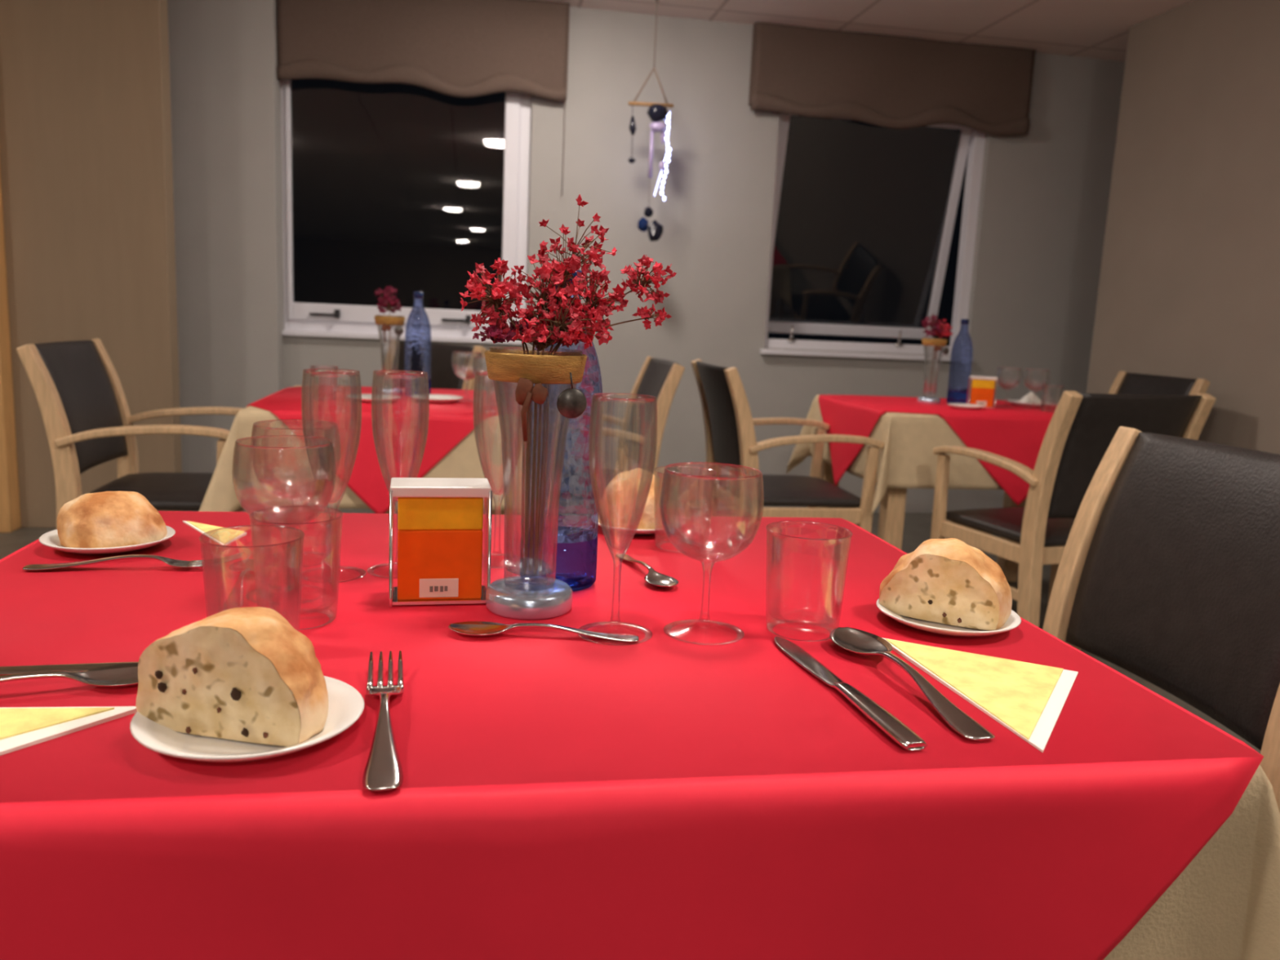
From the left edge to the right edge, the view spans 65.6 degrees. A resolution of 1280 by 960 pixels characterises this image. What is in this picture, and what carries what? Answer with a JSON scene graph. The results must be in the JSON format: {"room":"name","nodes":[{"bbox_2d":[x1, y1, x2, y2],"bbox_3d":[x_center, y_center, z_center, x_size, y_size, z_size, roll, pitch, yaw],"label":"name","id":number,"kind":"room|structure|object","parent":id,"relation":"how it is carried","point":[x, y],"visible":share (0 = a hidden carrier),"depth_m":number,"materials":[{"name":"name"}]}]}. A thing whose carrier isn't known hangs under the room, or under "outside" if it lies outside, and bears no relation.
{"room":"restaurant dining room","nodes":[
{"label":"restaurant dining room","id":0,"kind":"room"},
{"bbox_2d":[0,0,182,528],"bbox_3d":[-2.328,-1.030,4.216,0.633,2.500,0.120,1,10,-10],"label":"wall","id":1,"kind":"structure","parent":0,"point":[86,170],"depth_m":4.14,"materials":[{"name":"paint"}]},
{"bbox_2d":[0,171,21,533],"bbox_3d":[-2.684,-0.886,4.169,0.080,2.200,0.300,1,10,-10],"label":"trim","id":2,"kind":"structure","parent":1,"relation":"attached to","point":[10,508],"depth_m":4.17,"materials":[{"name":"brown wood"}]},
{"bbox_2d":[167,0,284,510],"bbox_3d":[-2.074,-1.097,4.691,0.706,2.500,0.140,1,10,-10],"label":"wall pillar","id":3,"kind":"structure","parent":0,"point":[224,83],"depth_m":4.62,"materials":[{"name":"paint"}]},
{"bbox_2d":[520,537,597,591],"bbox_3d":[-0.084,0.082,1.028,0.079,0.052,0.079,1,10,-10],"label":"water","id":4,"kind":"object","parent":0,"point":[572,561],"depth_m":0.99,"materials":[{"name":"blue liquid"}]},
{"bbox_2d":[0,507,1261,753],"bbox_3d":[0.709,1.872,-4.494,7.900,0.100,20.400,1,10,-10],"label":"floor","id":5,"kind":"structure","parent":0,"point":[917,526],"depth_m":4.22,"materials":[{"name":"plastic"}]},
{"bbox_2d":[16,338,245,528],"bbox_3d":[-1.456,0.033,3.007,0.559,0.881,0.558,1,10,-10],"label":"armchair","id":6,"kind":"object","parent":5,"relation":"on","point":[87,419],"visible":0.53,"depth_m":2.86,"materials":[{"name":"brown wood"}]},
{"bbox_2d":[253,507,505,515],"bbox_3d":[-0.752,0.130,3.023,0.690,0.745,0.840,1,10,-10],"label":"dining table","id":7,"kind":"object","parent":5,"relation":"on","point":[255,509],"visible":0.09,"depth_m":2.67,"materials":[{"name":"red fabric"}]},
{"bbox_2d":[199,385,522,515],"bbox_3d":[-0.743,-0.080,2.988,0.895,0.324,1.045,1,10,-10],"label":"tablecloth","id":8,"kind":"object","parent":7,"relation":"on","point":[262,463],"visible":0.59,"depth_m":2.54,"materials":[{"name":"beige fabric"}]},
{"bbox_2d":[246,385,519,513],"bbox_3d":[-0.742,-0.101,2.984,0.759,0.287,0.907,1,10,-10],"label":"tablecloth","id":9,"kind":"object","parent":8,"relation":"on","point":[366,445],"visible":0.79,"depth_m":2.56,"materials":[{"name":"red fabric"}]},
{"bbox_2d":[346,393,401,403],"bbox_3d":[-0.761,-0.232,2.845,0.151,0.016,0.151,1,10,-10],"label":"plate","id":10,"kind":"object","parent":9,"relation":"on","point":[363,397],"visible":1,"depth_m":2.83,"materials":[{"name":"white ceramic"}]},
{"bbox_2d":[373,315,405,395],"bbox_3d":[-0.769,-0.383,3.053,0.093,0.244,0.095,0,10,-16],"label":"glass vase","id":11,"kind":"object","parent":9,"relation":"on","point":[384,321],"visible":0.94,"depth_m":3.01,"materials":[{"name":"glass"}]},
{"bbox_2d":[374,285,402,383],"bbox_3d":[-0.770,-0.446,3.044,0.074,0.298,0.072,4,9,6],"label":"flower spray","id":12,"kind":"object","parent":11,"relation":"in","point":[383,304],"visible":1,"depth_m":3.02,"materials":[{"name":"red plant"}]},
{"bbox_2d":[404,291,431,396],"bbox_3d":[-0.684,-0.418,3.062,0.079,0.319,0.079,1,10,-10],"label":"water bottle","id":13,"kind":"object","parent":9,"relation":"on","point":[418,329],"visible":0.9,"depth_m":3.04,"materials":[{"name":"blue glass"}]},
{"bbox_2d":[404,378,431,396],"bbox_3d":[-0.690,-0.287,3.084,0.079,0.052,0.079,1,10,-10],"label":"bottle","id":14,"kind":"object","parent":13,"relation":"on","point":[412,386],"depth_m":3.05,"materials":[{"name":"blue glass"}]},
{"bbox_2d":[411,394,462,403],"bbox_3d":[-0.597,-0.238,2.924,0.151,0.016,0.151,1,10,-10],"label":"plate","id":15,"kind":"object","parent":9,"relation":"on","point":[431,398],"visible":1,"depth_m":2.92,"materials":[{"name":"white ceramic"}]},
{"bbox_2d":[293,339,486,513],"bbox_3d":[-0.999,-0.104,3.958,0.558,0.881,0.559,9,11,34],"label":"armchair","id":16,"kind":"object","parent":5,"relation":"on","point":[453,366],"visible":0.15,"depth_m":4.02,"materials":[{"name":"black leather"}]},
{"bbox_2d":[510,355,684,515],"bbox_3d":[-0.180,0.011,3.492,0.559,0.881,0.558,1,10,-10],"label":"armchair","id":17,"kind":"object","parent":5,"relation":"on","point":[640,436],"visible":0.36,"depth_m":3.42,"materials":[{"name":"brown wood"}]},
{"bbox_2d":[690,359,884,533],"bbox_3d":[0.475,0.036,3.517,0.559,0.881,0.558,1,10,-10],"label":"armchair","id":18,"kind":"object","parent":5,"relation":"on","point":[731,445],"visible":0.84,"depth_m":3.31,"materials":[{"name":"brown wood"}]},
{"bbox_2d":[817,461,1026,582],"bbox_3d":[1.205,0.099,3.747,0.925,0.745,0.720,1,10,-10],"label":"dining table","id":19,"kind":"object","parent":5,"relation":"on","point":[892,507],"visible":0.15,"depth_m":3.36,"materials":[{"name":"brown wood"}]},
{"bbox_2d":[786,395,1003,516],"bbox_3d":[1.214,-0.106,3.713,1.088,0.334,0.883,1,10,-10],"label":"tablecloth","id":20,"kind":"object","parent":19,"relation":"on","point":[907,459],"visible":0.37,"depth_m":3.29,"materials":[{"name":"beige fabric"}]},
{"bbox_2d":[817,395,1057,506],"bbox_3d":[1.215,-0.117,3.711,0.998,0.318,0.792,1,10,-10],"label":"tablecloth","id":21,"kind":"object","parent":20,"relation":"on","point":[1012,432],"visible":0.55,"depth_m":3.35,"materials":[{"name":"red fabric"}]},
{"bbox_2d":[917,337,949,404],"bbox_3d":[1.094,-0.409,3.721,0.093,0.244,0.095,0,10,-16],"label":"glass vase","id":22,"kind":"object","parent":21,"relation":"on","point":[932,342],"visible":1,"depth_m":3.68,"materials":[{"name":"glass"}]},
{"bbox_2d":[921,313,942,391],"bbox_3d":[1.081,-0.470,3.706,0.079,0.297,0.076,1,10,-10],"label":"flower spray","id":23,"kind":"object","parent":22,"relation":"in","point":[932,323],"visible":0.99,"depth_m":3.69,"materials":[{"name":"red plant"}]},
{"bbox_2d":[929,319,952,393],"bbox_3d":[1.124,-0.463,3.725,0.076,0.280,0.081,1,10,-10],"label":"flower spray","id":24,"kind":"object","parent":22,"relation":"in","point":[944,332],"visible":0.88,"depth_m":3.70,"materials":[{"name":"red plant"}]},
{"bbox_2d":[946,319,973,403],"bbox_3d":[1.218,-0.449,3.767,0.079,0.319,0.079,1,10,-10],"label":"water bottle","id":25,"kind":"object","parent":21,"relation":"on","point":[962,353],"visible":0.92,"depth_m":3.74,"materials":[{"name":"blue glass"}]},
{"bbox_2d":[946,403,985,409],"bbox_3d":[1.169,-0.263,3.565,0.131,0.014,0.131,1,10,-10],"label":"plate","id":26,"kind":"object","parent":21,"relation":"on","point":[960,406],"visible":1,"depth_m":3.54,"materials":[{"name":"white ceramic"}]},
{"bbox_2d":[966,375,997,408],"bbox_3d":[1.254,-0.323,3.641,0.093,0.113,0.063,4,10,10],"label":"napkin dispenser","id":27,"kind":"object","parent":21,"relation":"on","point":[981,388],"visible":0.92,"depth_m":3.62,"materials":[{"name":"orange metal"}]},
{"bbox_2d":[1006,400,1053,407],"bbox_3d":[1.497,-0.291,3.812,0.171,0.018,0.171,1,10,-10],"label":"plate","id":28,"kind":"object","parent":21,"relation":"on","point":[1012,402],"visible":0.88,"depth_m":3.76,"materials":[{"name":"white ceramic"}]},
{"bbox_2d":[1017,391,1044,404],"bbox_3d":[1.495,-0.316,3.808,0.119,0.049,0.085,1,10,-10],"label":"paper napkin","id":29,"kind":"object","parent":28,"relation":"on","point":[1030,397],"visible":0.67,"depth_m":3.79,"materials":[{"name":"white paper"}]},
{"bbox_2d":[930,391,1216,626],"bbox_3d":[1.286,0.149,3.058,0.558,0.881,0.559,-1,10,-21],"label":"armchair","id":30,"kind":"object","parent":5,"relation":"on","point":[1082,428],"visible":0.59,"depth_m":2.80,"materials":[{"name":"brown wood"}]},
{"bbox_2d":[1003,370,1210,503],"bbox_3d":[1.940,-0.014,4.225,0.559,0.881,0.558,1,10,-10],"label":"armchair","id":31,"kind":"object","parent":5,"relation":"on","point":[1125,383],"visible":0.02,"depth_m":4.22,"materials":[{"name":"black leather"}]},
{"bbox_2d":[1042,426,1279,813],"bbox_3d":[0.615,0.383,1.465,0.542,0.881,0.538,1,10,-10],"label":"dining chair","id":32,"kind":"object","parent":5,"relation":"on","point":[1168,573],"visible":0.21,"depth_m":1.47,"materials":[{"name":"black leather"}]},
{"bbox_3d":[-0.153,0.487,1.038,1.000,0.745,0.784,1,10,-10],"label":"dining table","id":33,"kind":"object","parent":5,"relation":"on","visible":0},
{"bbox_2d":[1103,764,1279,959],"bbox_3d":[-0.144,0.286,1.005,1.189,0.344,0.973,1,10,-10],"label":"tablecloth","id":34,"kind":"object","parent":33,"relation":"on","point":[1224,904],"visible":0.14,"depth_m":0.68,"materials":[{"name":"beige fabric"}]},
{"bbox_2d":[0,511,1263,959],"bbox_3d":[-0.148,0.387,1.022,1.091,0.554,0.887,1,10,-10],"label":"tablecloth","id":35,"kind":"object","parent":34,"relation":"on","point":[688,789],"visible":0.7,"depth_m":0.64,"materials":[{"name":"red fabric"}]},
{"bbox_2d":[0,706,137,755],"bbox_3d":[-0.430,0.161,0.605,0.208,0.004,0.121,1,10,-10],"label":"paper napkin","id":36,"kind":"object","parent":35,"relation":"on","point":[20,727],"visible":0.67,"depth_m":0.64,"materials":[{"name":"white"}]},
{"bbox_2d":[0,662,138,686],"bbox_3d":[-0.432,0.141,0.686,0.198,0.014,0.043,-2,10,-24],"label":"spoon","id":37,"kind":"object","parent":35,"relation":"on","point":[123,674],"visible":0.7,"depth_m":0.71,"materials":[{"name":"silver metal"}]},
{"bbox_2d":[0,661,138,675],"bbox_3d":[-0.473,0.137,0.719,0.235,0.007,0.020,0,10,-16],"label":"knife","id":38,"kind":"object","parent":35,"relation":"on","point":[86,666],"visible":0.56,"depth_m":0.73,"materials":[{"name":"silver metal"}]},
{"bbox_2d":[38,525,175,554],"bbox_3d":[-0.586,0.067,1.096,0.133,0.014,0.133,1,10,-10],"label":"plate","id":39,"kind":"object","parent":35,"relation":"on","point":[51,539],"visible":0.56,"depth_m":1.06,"materials":[{"name":"white ceramic"}]},
{"bbox_2d":[57,490,167,548],"bbox_3d":[-0.582,0.040,1.093,0.107,0.059,0.097,1,10,-10],"label":"bread piece","id":40,"kind":"object","parent":39,"relation":"on","point":[119,518],"visible":0.95,"depth_m":1.06,"materials":[{"name":"beige food"}]},
{"bbox_2d":[22,551,244,570],"bbox_3d":[-0.514,0.083,1.013,0.204,0.013,0.026,0,10,-13],"label":"fork","id":41,"kind":"object","parent":35,"relation":"on","point":[175,562],"visible":1,"depth_m":1.01,"materials":[{"name":"silver metal"}]},
{"bbox_2d":[182,520,246,546],"bbox_3d":[-0.503,0.060,1.190,0.042,0.004,0.151,-5,12,-40],"label":"paper napkin","id":42,"kind":"object","parent":35,"relation":"on","point":[223,536],"visible":1,"depth_m":1.17,"materials":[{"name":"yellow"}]},
{"bbox_2d":[221,559,266,610],"bbox_3d":[-0.388,0.098,0.966,0.036,0.012,0.164,0,10,-15],"label":"spoon","id":43,"kind":"object","parent":35,"relation":"on","point":[234,599],"visible":0.97,"depth_m":0.96,"materials":[{"name":"silver metal"}]},
{"bbox_2d":[129,675,364,762],"bbox_3d":[-0.252,0.156,0.646,0.141,0.015,0.141,1,10,-10],"label":"plate","id":44,"kind":"object","parent":35,"relation":"on","point":[346,704],"visible":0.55,"depth_m":0.62,"materials":[{"name":"white ceramic"}]},
{"bbox_2d":[135,606,328,746],"bbox_3d":[-0.258,0.119,0.654,0.122,0.076,0.084,4,10,10],"label":"bread piece","id":45,"kind":"object","parent":44,"relation":"on","point":[232,673],"visible":1,"depth_m":0.62,"materials":[{"name":"brown food"}]},
{"bbox_2d":[362,650,404,791],"bbox_3d":[-0.172,0.155,0.669,0.026,0.013,0.204,0,10,-14],"label":"fork","id":46,"kind":"object","parent":35,"relation":"on","point":[383,771],"visible":1,"depth_m":0.62,"materials":[{"name":"silver metal"}]},
{"bbox_2d":[388,477,492,607],"bbox_3d":[-0.191,0.058,0.950,0.093,0.113,0.063,0,10,-13],"label":"napkin dispenser","id":47,"kind":"object","parent":35,"relation":"on","point":[440,520],"visible":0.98,"depth_m":0.93,"materials":[{"name":"silver metal"}]},
{"bbox_2d":[429,586,447,591],"bbox_3d":[-0.189,0.102,0.933,0.016,0.005,0.001,0,10,-13],"label":"print","id":48,"kind":"object","parent":47,"relation":"on","point":[436,588],"depth_m":0.93},
{"bbox_2d":[484,350,586,620],"bbox_3d":[-0.099,0.002,0.921,0.093,0.244,0.095,0,10,-16],"label":"glass vase","id":49,"kind":"object","parent":35,"relation":"on","point":[524,597],"visible":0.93,"depth_m":0.88,"materials":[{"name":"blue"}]},
{"bbox_2d":[458,257,525,571],"bbox_3d":[-0.135,-0.055,0.900,0.056,0.288,0.054,5,10,14],"label":"flower spray","id":50,"kind":"object","parent":49,"relation":"in","point":[497,291],"visible":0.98,"depth_m":0.88,"materials":[{"name":"red plant"}]},
{"bbox_2d":[472,323,529,573],"bbox_3d":[-0.128,-0.027,0.902,0.036,0.232,0.046,10,12,38],"label":"flower spray","id":51,"kind":"object","parent":49,"relation":"in","point":[490,331],"visible":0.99,"depth_m":0.89,"materials":[{"name":"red plant"}]},
{"bbox_2d":[505,248,576,568],"bbox_3d":[-0.096,-0.063,0.922,0.063,0.298,0.065,10,12,38],"label":"flower spray","id":52,"kind":"object","parent":49,"relation":"in","point":[540,308],"visible":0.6,"depth_m":0.90,"materials":[{"name":"red plant"}]},
{"bbox_2d":[506,315,586,568],"bbox_3d":[-0.089,-0.035,0.935,0.079,0.240,0.061,-4,11,-34],"label":"flower spray","id":53,"kind":"object","parent":49,"relation":"in","point":[511,326],"visible":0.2,"depth_m":0.92,"materials":[{"name":"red plant"}]},
{"bbox_2d":[511,283,608,573],"bbox_3d":[-0.076,-0.043,0.898,0.086,0.268,0.057,1,10,-10],"label":"flower spray","id":54,"kind":"object","parent":49,"relation":"in","point":[540,333],"visible":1,"depth_m":0.88,"materials":[{"name":"red plant"}]},
{"bbox_2d":[520,194,617,570],"bbox_3d":[-0.071,-0.085,0.913,0.086,0.347,0.065,1,10,-10],"label":"flower spray","id":55,"kind":"object","parent":49,"relation":"in","point":[569,266],"visible":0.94,"depth_m":0.89,"materials":[{"name":"red plant"}]},
{"bbox_2d":[537,257,628,570],"bbox_3d":[-0.052,-0.058,0.924,0.077,0.293,0.058,1,10,-10],"label":"flower spray","id":56,"kind":"object","parent":49,"relation":"in","point":[593,302],"visible":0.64,"depth_m":0.90,"materials":[{"name":"red plant"}]},
{"bbox_2d":[536,303,671,569],"bbox_3d":[-0.034,-0.037,0.920,0.117,0.254,0.023,1,9,-7],"label":"flower spray","id":57,"kind":"object","parent":49,"relation":"in","point":[660,315],"visible":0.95,"depth_m":0.91,"materials":[{"name":"red plant"}]},
{"bbox_2d":[538,254,676,573],"bbox_3d":[-0.030,-0.058,0.915,0.112,0.297,0.040,-2,10,-25],"label":"flower spray","id":58,"kind":"object","parent":49,"relation":"in","point":[635,284],"visible":0.98,"depth_m":0.91,"materials":[{"name":"red plant"}]},
{"bbox_2d":[448,621,638,641],"bbox_3d":[-0.083,0.130,0.857,0.164,0.012,0.036,2,9,-1],"label":"spoon","id":59,"kind":"object","parent":35,"relation":"on","point":[468,628],"visible":1,"depth_m":0.86,"materials":[{"name":"silver metal"}]},
{"bbox_2d":[520,270,602,591],"bbox_3d":[-0.078,-0.050,1.006,0.079,0.319,0.079,1,10,-10],"label":"water bottle","id":60,"kind":"object","parent":35,"relation":"on","point":[571,504],"visible":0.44,"depth_m":0.98,"materials":[{"name":"blue glass"}]},
{"bbox_2d":[598,515,685,534],"bbox_3d":[-0.003,0.058,1.309,0.125,0.013,0.125,1,10,-10],"label":"plate","id":61,"kind":"object","parent":35,"relation":"on","point":[678,522],"visible":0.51,"depth_m":1.26,"materials":[{"name":"white ceramic"}]},
{"bbox_2d":[598,468,673,529],"bbox_3d":[-0.006,0.024,1.296,0.098,0.077,0.082,6,10,19],"label":"bread piece","id":62,"kind":"object","parent":61,"relation":"on","point":[634,499],"visible":0.96,"depth_m":1.27,"materials":[{"name":"beige food"}]},
{"bbox_2d":[615,553,678,587],"bbox_3d":[0.004,0.096,1.088,0.034,0.011,0.154,-1,10,-20],"label":"spoon","id":63,"kind":"object","parent":35,"relation":"on","point":[656,579],"visible":1,"depth_m":1.05,"materials":[{"name":"silver metal"}]},
{"bbox_2d":[773,636,927,750],"bbox_3d":[0.152,0.157,0.770,0.020,0.007,0.235,0,10,-16],"label":"knife","id":64,"kind":"object","parent":35,"relation":"on","point":[884,720],"visible":1,"depth_m":0.73,"materials":[{"name":"silver metal"}]},
{"bbox_2d":[829,626,995,741],"bbox_3d":[0.209,0.153,0.785,0.049,0.016,0.223,0,10,-14],"label":"spoon","id":65,"kind":"object","parent":35,"relation":"on","point":[855,641],"visible":1,"depth_m":0.76,"materials":[{"name":"silver metal"}]},
{"bbox_2d":[875,598,1021,636],"bbox_3d":[0.294,0.131,0.951,0.133,0.014,0.133,1,10,-10],"label":"plate","id":66,"kind":"object","parent":35,"relation":"on","point":[1014,620],"visible":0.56,"depth_m":0.92,"materials":[{"name":"white ceramic"}]},
{"bbox_2d":[879,537,1012,630],"bbox_3d":[0.299,0.093,0.962,0.122,0.077,0.088,7,10,25],"label":"bread piece","id":67,"kind":"object","parent":66,"relation":"on","point":[951,581],"visible":0.99,"depth_m":0.93,"materials":[{"name":"brown food"}]},
{"bbox_2d":[881,637,1078,752],"bbox_3d":[0.302,0.163,0.790,0.138,0.004,0.233,1,10,-10],"label":"paper napkin","id":68,"kind":"object","parent":35,"relation":"on","point":[1028,700],"visible":0.91,"depth_m":0.79,"materials":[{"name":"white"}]},
{"bbox_2d":[279,6,1125,512],"bbox_3d":[0.262,-1.084,5.252,5.500,2.500,0.160,1,10,-10],"label":"wall","id":69,"kind":"structure","parent":0,"point":[1044,196],"depth_m":5.22,"materials":[{"name":"paint"}]},
{"bbox_2d":[280,78,532,345],"bbox_3d":[-1.148,-1.373,4.917,1.191,1.347,0.140,1,10,-10],"label":"window","id":70,"kind":"structure","parent":69,"relation":"in","point":[406,188],"depth_m":4.92,"materials":[{"name":"white plastic"}]},
{"bbox_2d":[276,0,569,195],"bbox_3d":[-1.029,-1.873,4.765,1.357,0.900,0.086,1,10,-10],"label":"blind","id":71,"kind":"object","parent":69,"relation":"attached to","point":[456,48],"visible":1,"depth_m":4.71,"materials":[{"name":"fabric"}]},
{"bbox_2d":[760,112,986,361],"bbox_3d":[1.239,-1.353,5.449,1.205,1.345,0.384,1,10,-10],"label":"window","id":72,"kind":"structure","parent":69,"relation":"in","point":[864,216],"depth_m":5.47,"materials":[{"name":"white plastic"}]},
{"bbox_2d":[748,22,1035,135],"bbox_3d":[1.320,-2.054,5.140,1.527,0.455,0.086,1,10,-10],"label":"blind","id":73,"kind":"object","parent":69,"relation":"attached to","point":[893,82],"visible":1,"depth_m":5.11,"materials":[{"name":"fabric"}]},
{"bbox_2d":[537,0,1191,61],"bbox_3d":[0.826,-0.690,-4.919,7.900,0.100,20.400,1,10,-10],"label":"ceiling","id":74,"kind":"structure","parent":0,"point":[1087,28],"depth_m":4.79,"materials":[{"name":"paint"}]},
{"bbox_2d":[627,0,673,241],"bbox_3d":[0.051,-1.705,4.707,0.216,1.116,0.060,1,10,-10],"label":"wind chime","id":75,"kind":"object","parent":74,"relation":"hanging from","point":[656,112],"visible":1,"depth_m":4.72,"materials":[{"name":"brown"}]},
{"bbox_2d":[946,389,968,403],"bbox_3d":[1.212,-0.317,3.789,0.079,0.052,0.079,1,10,-10],"label":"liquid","id":76,"kind":"object","parent":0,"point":[953,396],"depth_m":3.76,"materials":[{"name":"blue liquid"}]},
{"bbox_2d":[1086,0,1279,454],"bbox_3d":[4.136,0.712,-4.512,0.395,2.500,19.605,1,10,-10],"label":"wall","id":77,"kind":"structure","parent":0,"point":[1189,283],"depth_m":4.27,"materials":[{"name":"paint"}]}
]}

